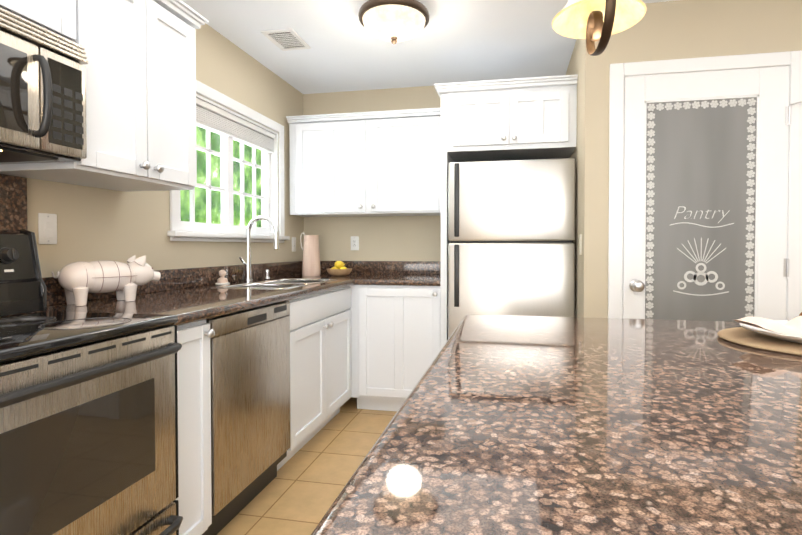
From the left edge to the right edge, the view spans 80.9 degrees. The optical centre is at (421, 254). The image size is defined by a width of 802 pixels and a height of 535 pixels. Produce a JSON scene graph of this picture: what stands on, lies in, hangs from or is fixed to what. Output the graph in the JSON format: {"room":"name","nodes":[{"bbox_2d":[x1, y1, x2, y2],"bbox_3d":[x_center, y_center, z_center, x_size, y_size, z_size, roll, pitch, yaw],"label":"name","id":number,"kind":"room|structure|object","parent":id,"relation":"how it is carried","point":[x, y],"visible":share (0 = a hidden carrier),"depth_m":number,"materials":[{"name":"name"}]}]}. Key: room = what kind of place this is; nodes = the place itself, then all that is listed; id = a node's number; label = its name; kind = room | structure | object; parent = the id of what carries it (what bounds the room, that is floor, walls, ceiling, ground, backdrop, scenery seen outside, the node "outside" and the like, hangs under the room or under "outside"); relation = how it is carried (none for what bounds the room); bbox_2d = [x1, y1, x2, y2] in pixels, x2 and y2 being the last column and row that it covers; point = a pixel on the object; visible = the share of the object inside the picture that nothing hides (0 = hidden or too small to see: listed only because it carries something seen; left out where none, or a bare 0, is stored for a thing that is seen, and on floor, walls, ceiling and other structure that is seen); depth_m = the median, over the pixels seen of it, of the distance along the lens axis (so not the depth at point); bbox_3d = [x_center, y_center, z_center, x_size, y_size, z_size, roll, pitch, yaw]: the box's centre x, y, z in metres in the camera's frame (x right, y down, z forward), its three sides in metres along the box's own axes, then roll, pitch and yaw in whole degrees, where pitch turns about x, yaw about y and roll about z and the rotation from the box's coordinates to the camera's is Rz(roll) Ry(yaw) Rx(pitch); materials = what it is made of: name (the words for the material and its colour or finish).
{"room":"kitchen","nodes":[
{"label":"kitchen","id":0,"kind":"room"},
{"bbox_2d":[217,397,396,534],"bbox_3d":[1.039,1.165,-0.176,5.820,0.060,7.600,0,1,11],"label":"floor","id":1,"kind":"structure","parent":0,"point":[299,493],"depth_m":2.30,"materials":[{"name":"tile"}]},
{"bbox_2d":[0,229,182,534],"bbox_3d":[-1.131,0.517,1.156,0.718,1.192,0.754,0,1,11],"label":"range","id":2,"kind":"object","parent":1,"relation":"on","point":[88,423],"visible":1,"depth_m":1.20,"materials":[{"name":"silver metal"}]},
{"bbox_2d":[202,301,289,534],"bbox_3d":[-0.988,0.658,2.058,0.596,0.872,0.606,0,1,11],"label":"dishwasher","id":3,"kind":"object","parent":1,"relation":"on","point":[250,391],"visible":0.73,"depth_m":1.93,"materials":[{"name":"silver metal"}]},
{"bbox_2d":[175,286,351,534],"bbox_3d":[-0.876,0.648,2.705,0.676,0.873,2.372,0,1,11],"label":"base cabinet","id":4,"kind":"object","parent":1,"relation":"on","point":[320,365],"visible":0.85,"depth_m":2.35,"materials":[{"name":"white paint"}]},
{"bbox_2d":[0,261,359,325],"bbox_3d":[-0.869,0.139,2.695,0.690,0.143,2.372,0,1,11],"label":"countertop","id":5,"kind":"structure","parent":4,"relation":"on","point":[187,295],"depth_m":2.16,"materials":[{"name":"brown stone"}]},
{"bbox_2d":[51,255,160,305],"bbox_3d":[-1.237,0.094,1.863,0.199,0.183,0.353,0,1,11],"label":"pig figurine","id":6,"kind":"object","parent":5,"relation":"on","point":[78,281],"visible":1,"depth_m":1.80,"materials":[{"name":"white ceramic"}]},
{"bbox_2d":[215,270,229,284],"bbox_3d":[-1.147,0.128,2.707,0.080,0.086,0.080,0,1,11],"label":"dish brush","id":7,"kind":"object","parent":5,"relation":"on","point":[222,280],"visible":1,"depth_m":2.69,"materials":[{"name":"white ceramic"}]},
{"bbox_2d":[239,216,278,280],"bbox_3d":[-1.002,-0.040,2.883,0.239,0.408,0.133,0,1,11],"label":"chrome faucet","id":8,"kind":"object","parent":5,"relation":"on","point":[247,263],"visible":1,"depth_m":2.92,"materials":[{"name":"silver metal"}]},
{"bbox_2d":[264,269,270,278],"bbox_3d":[-1.036,0.128,3.154,0.044,0.063,0.044,0,1,11],"label":"air gap cap","id":9,"kind":"object","parent":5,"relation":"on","point":[267,273],"visible":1,"depth_m":3.14,"materials":[{"name":"silver metal"}]},
{"bbox_2d":[300,233,320,275],"bbox_3d":[-0.856,-0.008,3.575,0.175,0.328,0.138,0,1,11],"label":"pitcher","id":10,"kind":"object","parent":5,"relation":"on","point":[311,260],"visible":1,"depth_m":3.52,"materials":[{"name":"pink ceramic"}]},
{"bbox_2d":[327,268,351,275],"bbox_3d":[-0.624,0.131,3.573,0.196,0.052,0.196,0,1,11],"label":"lemon bowl","id":11,"kind":"object","parent":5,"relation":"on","point":[339,272],"visible":0.94,"depth_m":3.50,"materials":[{"name":"brown wood"}]},
{"bbox_2d":[331,261,346,268],"bbox_3d":[-0.624,0.094,3.589,0.137,0.102,0.127,0,1,11],"label":"lemons","id":12,"kind":"object","parent":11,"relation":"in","point":[339,264],"visible":0.48,"depth_m":3.55,"materials":[{"name":"yellow food"}]},
{"bbox_2d":[210,278,336,288],"bbox_3d":[-0.849,0.270,2.834,0.436,0.208,0.736,0,1,11],"label":"sink","id":13,"kind":"object","parent":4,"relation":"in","point":[285,283],"visible":0.29,"depth_m":2.83,"materials":[{"name":"silver metal"}]},
{"bbox_2d":[350,285,440,410],"bbox_3d":[-0.122,0.636,3.426,0.630,0.873,0.670,0,1,11],"label":"base cabinet","id":14,"kind":"object","parent":1,"relation":"on","point":[395,339],"visible":0.85,"depth_m":3.14,"materials":[{"name":"white paint"}]},
{"bbox_2d":[360,261,440,285],"bbox_3d":[-0.088,0.127,3.422,0.566,0.143,0.648,0,1,11],"label":"countertop","id":15,"kind":"structure","parent":14,"relation":"on","point":[400,273],"depth_m":3.70,"materials":[{"name":"brown stone"}]},
{"bbox_2d":[434,74,577,349],"bbox_3d":[0.571,0.001,3.239,0.862,2.148,0.753,0,1,11],"label":"tall cabinet","id":16,"kind":"object","parent":1,"relation":"on","point":[515,119],"visible":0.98,"depth_m":2.91,"materials":[{"name":"white paint"}]},
{"bbox_2d":[448,158,575,337],"bbox_3d":[0.606,0.246,3.214,0.760,1.656,0.740,0,1,11],"label":"refrigerator","id":17,"kind":"object","parent":1,"relation":"on","point":[511,236],"visible":0.5,"depth_m":2.85,"materials":[{"name":"silver metal"}]},
{"bbox_3d":[0.970,0.684,0.764,1.937,0.871,1.215,0,1,11],"label":"wall","id":18,"kind":"structure","parent":1,"relation":"on","visible":0},
{"bbox_2d":[311,315,801,534],"bbox_3d":[0.946,0.228,0.635,1.937,0.042,1.483,0,1,11],"label":"countertop","id":19,"kind":"structure","parent":18,"relation":"on","point":[518,425],"depth_m":0.53,"materials":[{"name":"brown stone"}]},
{"bbox_2d":[717,327,801,355],"bbox_3d":[0.886,0.196,1.064,0.366,0.007,0.366,0,1,11],"label":"placemat","id":20,"kind":"object","parent":19,"relation":"on","point":[743,336],"visible":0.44,"depth_m":1.05,"materials":[{"name":"beige wicker"}]},
{"bbox_2d":[739,320,801,343],"bbox_3d":[0.886,0.180,1.064,0.276,0.024,0.276,0,1,11],"label":"plate","id":21,"kind":"object","parent":20,"relation":"on","point":[787,338],"visible":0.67,"depth_m":1.04,"materials":[{"name":"white ceramic"}]},
{"bbox_2d":[734,316,801,336],"bbox_3d":[0.884,0.157,1.054,0.300,0.041,0.108,0,1,3],"label":"napkin","id":22,"kind":"object","parent":21,"relation":"on","point":[793,327],"visible":1,"depth_m":1.03,"materials":[{"name":"beige fabric"}]},
{"bbox_2d":[27,0,801,317],"bbox_3d":[1.039,-0.065,-0.197,5.820,2.400,7.600,0,1,11],"label":"wall","id":23,"kind":"structure","parent":0,"point":[95,224],"depth_m":2.51,"materials":[{"name":"beige paint"}]},
{"bbox_2d":[0,174,27,230],"bbox_3d":[-1.572,-0.028,0.824,0.020,0.464,1.728,0,1,11],"label":"backsplash","id":24,"kind":"structure","parent":23,"relation":"attached to","point":[13,203],"depth_m":1.62,"materials":[{"name":"brown stone"}]},
{"bbox_2d":[0,0,87,51],"bbox_3d":[-1.326,-0.824,1.156,0.373,0.343,0.708,0,1,11],"label":"upper cabinet","id":25,"kind":"object","parent":23,"relation":"attached to","point":[65,18],"depth_m":1.41,"materials":[{"name":"white paint"}]},
{"bbox_2d":[0,7,87,164],"bbox_3d":[-1.283,-0.462,1.154,0.458,0.362,0.700,0,1,11],"label":"over-the-range microwave","id":26,"kind":"object","parent":25,"relation":"attached to","point":[42,95],"visible":1,"depth_m":1.31,"materials":[{"name":"silver metal"}]},
{"bbox_2d":[38,213,56,243],"bbox_3d":[-1.397,-0.098,1.758,0.009,0.115,0.070,0,1,11],"label":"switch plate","id":27,"kind":"object","parent":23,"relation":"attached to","point":[47,228],"visible":1,"depth_m":1.75,"materials":[{"name":"white plastic"}]},
{"bbox_2d":[0,0,203,191],"bbox_3d":[-1.204,-0.642,1.785,0.373,0.728,0.567,0,1,11],"label":"upper cabinet","id":28,"kind":"object","parent":23,"relation":"attached to","point":[140,66],"depth_m":1.72,"materials":[{"name":"white paint"}]},
{"bbox_2d":[167,80,289,242],"bbox_3d":[-1.201,-0.522,2.976,0.170,0.882,1.240,0,1,11],"label":"window","id":29,"kind":"structure","parent":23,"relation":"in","point":[229,126],"depth_m":2.97,"materials":[{"name":"white paint"}]},
{"bbox_2d":[292,237,295,251],"bbox_3d":[-1.014,-0.084,3.737,0.008,0.115,0.070,0,1,11],"label":"outlet","id":30,"kind":"object","parent":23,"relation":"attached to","point":[293,244],"visible":1,"depth_m":3.73,"materials":[{"name":"white plastic"}]},
{"bbox_2d":[351,236,358,249],"bbox_3d":[-0.546,-0.095,3.834,0.070,0.115,0.008,0,1,11],"label":"outlet","id":31,"kind":"object","parent":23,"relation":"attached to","point":[354,242],"visible":1,"depth_m":3.83,"materials":[{"name":"white plastic"}]},
{"bbox_2d":[286,107,440,216],"bbox_3d":[-0.386,-0.678,3.611,1.227,0.738,0.363,0,1,11],"label":"upper cabinet","id":32,"kind":"object","parent":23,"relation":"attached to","point":[372,163],"visible":0.98,"depth_m":3.47,"materials":[{"name":"white paint"}]},
{"bbox_2d":[579,234,581,254],"bbox_3d":[0.888,-0.059,2.629,0.009,0.115,0.070,0,1,11],"label":"light switch","id":33,"kind":"object","parent":23,"relation":"attached to","point":[580,244],"visible":0.98,"depth_m":2.61,"materials":[{"name":"beige plastic"}]},
{"bbox_2d":[608,50,801,319],"bbox_3d":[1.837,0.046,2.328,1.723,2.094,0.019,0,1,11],"label":"door frame","id":34,"kind":"structure","parent":23,"relation":"attached to","point":[620,72],"depth_m":2.38,"materials":[{"name":"white paint"}]},
{"bbox_2d":[623,67,801,321],"bbox_3d":[1.454,0.078,2.369,0.809,2.012,0.083,0,1,11],"label":"pantry door","id":35,"kind":"structure","parent":23,"relation":"in","point":[711,142],"depth_m":2.40,"materials":[{"name":"white paint"}]},
{"bbox_2d":[674,206,729,222],"bbox_3d":[1.432,-0.206,2.402,0.261,0.087,0.001,0,1,11],"label":"lettering","id":36,"kind":"object","parent":35,"relation":"attached to","point":[698,211],"depth_m":2.41,"materials":[{"name":"grey paint"}]},
{"bbox_2d":[182,0,677,93],"bbox_3d":[1.039,-1.294,-0.217,5.820,0.060,7.600,0,1,11],"label":"ceiling","id":37,"kind":"structure","parent":0,"point":[453,41],"depth_m":2.93,"materials":[{"name":"paint"}]},
{"bbox_2d":[261,28,310,50],"bbox_3d":[-0.822,-1.311,2.869,0.200,0.010,0.270,0,1,11],"label":"ceiling vent","id":38,"kind":"object","parent":37,"relation":"in","point":[288,39],"visible":1,"depth_m":2.85,"materials":[{"name":"white metal"}]},
{"bbox_2d":[358,0,428,43],"bbox_3d":[-0.146,-1.215,2.500,0.377,0.189,0.377,0,1,11],"label":"flush-mount ceiling light","id":39,"kind":"object","parent":37,"relation":"hanging from","point":[394,21],"visible":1,"depth_m":2.40,"materials":[{"name":"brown glass"}]},
{"bbox_2d":[551,0,646,55],"bbox_3d":[0.388,-0.862,1.028,0.196,0.845,0.210,0,1,11],"label":"pendant light","id":40,"kind":"object","parent":37,"relation":"hanging from","point":[591,22],"visible":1,"depth_m":1.07,"materials":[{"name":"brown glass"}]},
{"label":"outside","id":41,"kind":"structure","parent":0,"visible":0},
{"bbox_2d":[180,126,260,226],"bbox_3d":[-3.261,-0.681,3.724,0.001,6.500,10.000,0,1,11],"label":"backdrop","id":42,"kind":"structure","parent":41,"point":[215,142],"depth_m":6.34,"materials":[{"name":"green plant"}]}
]}

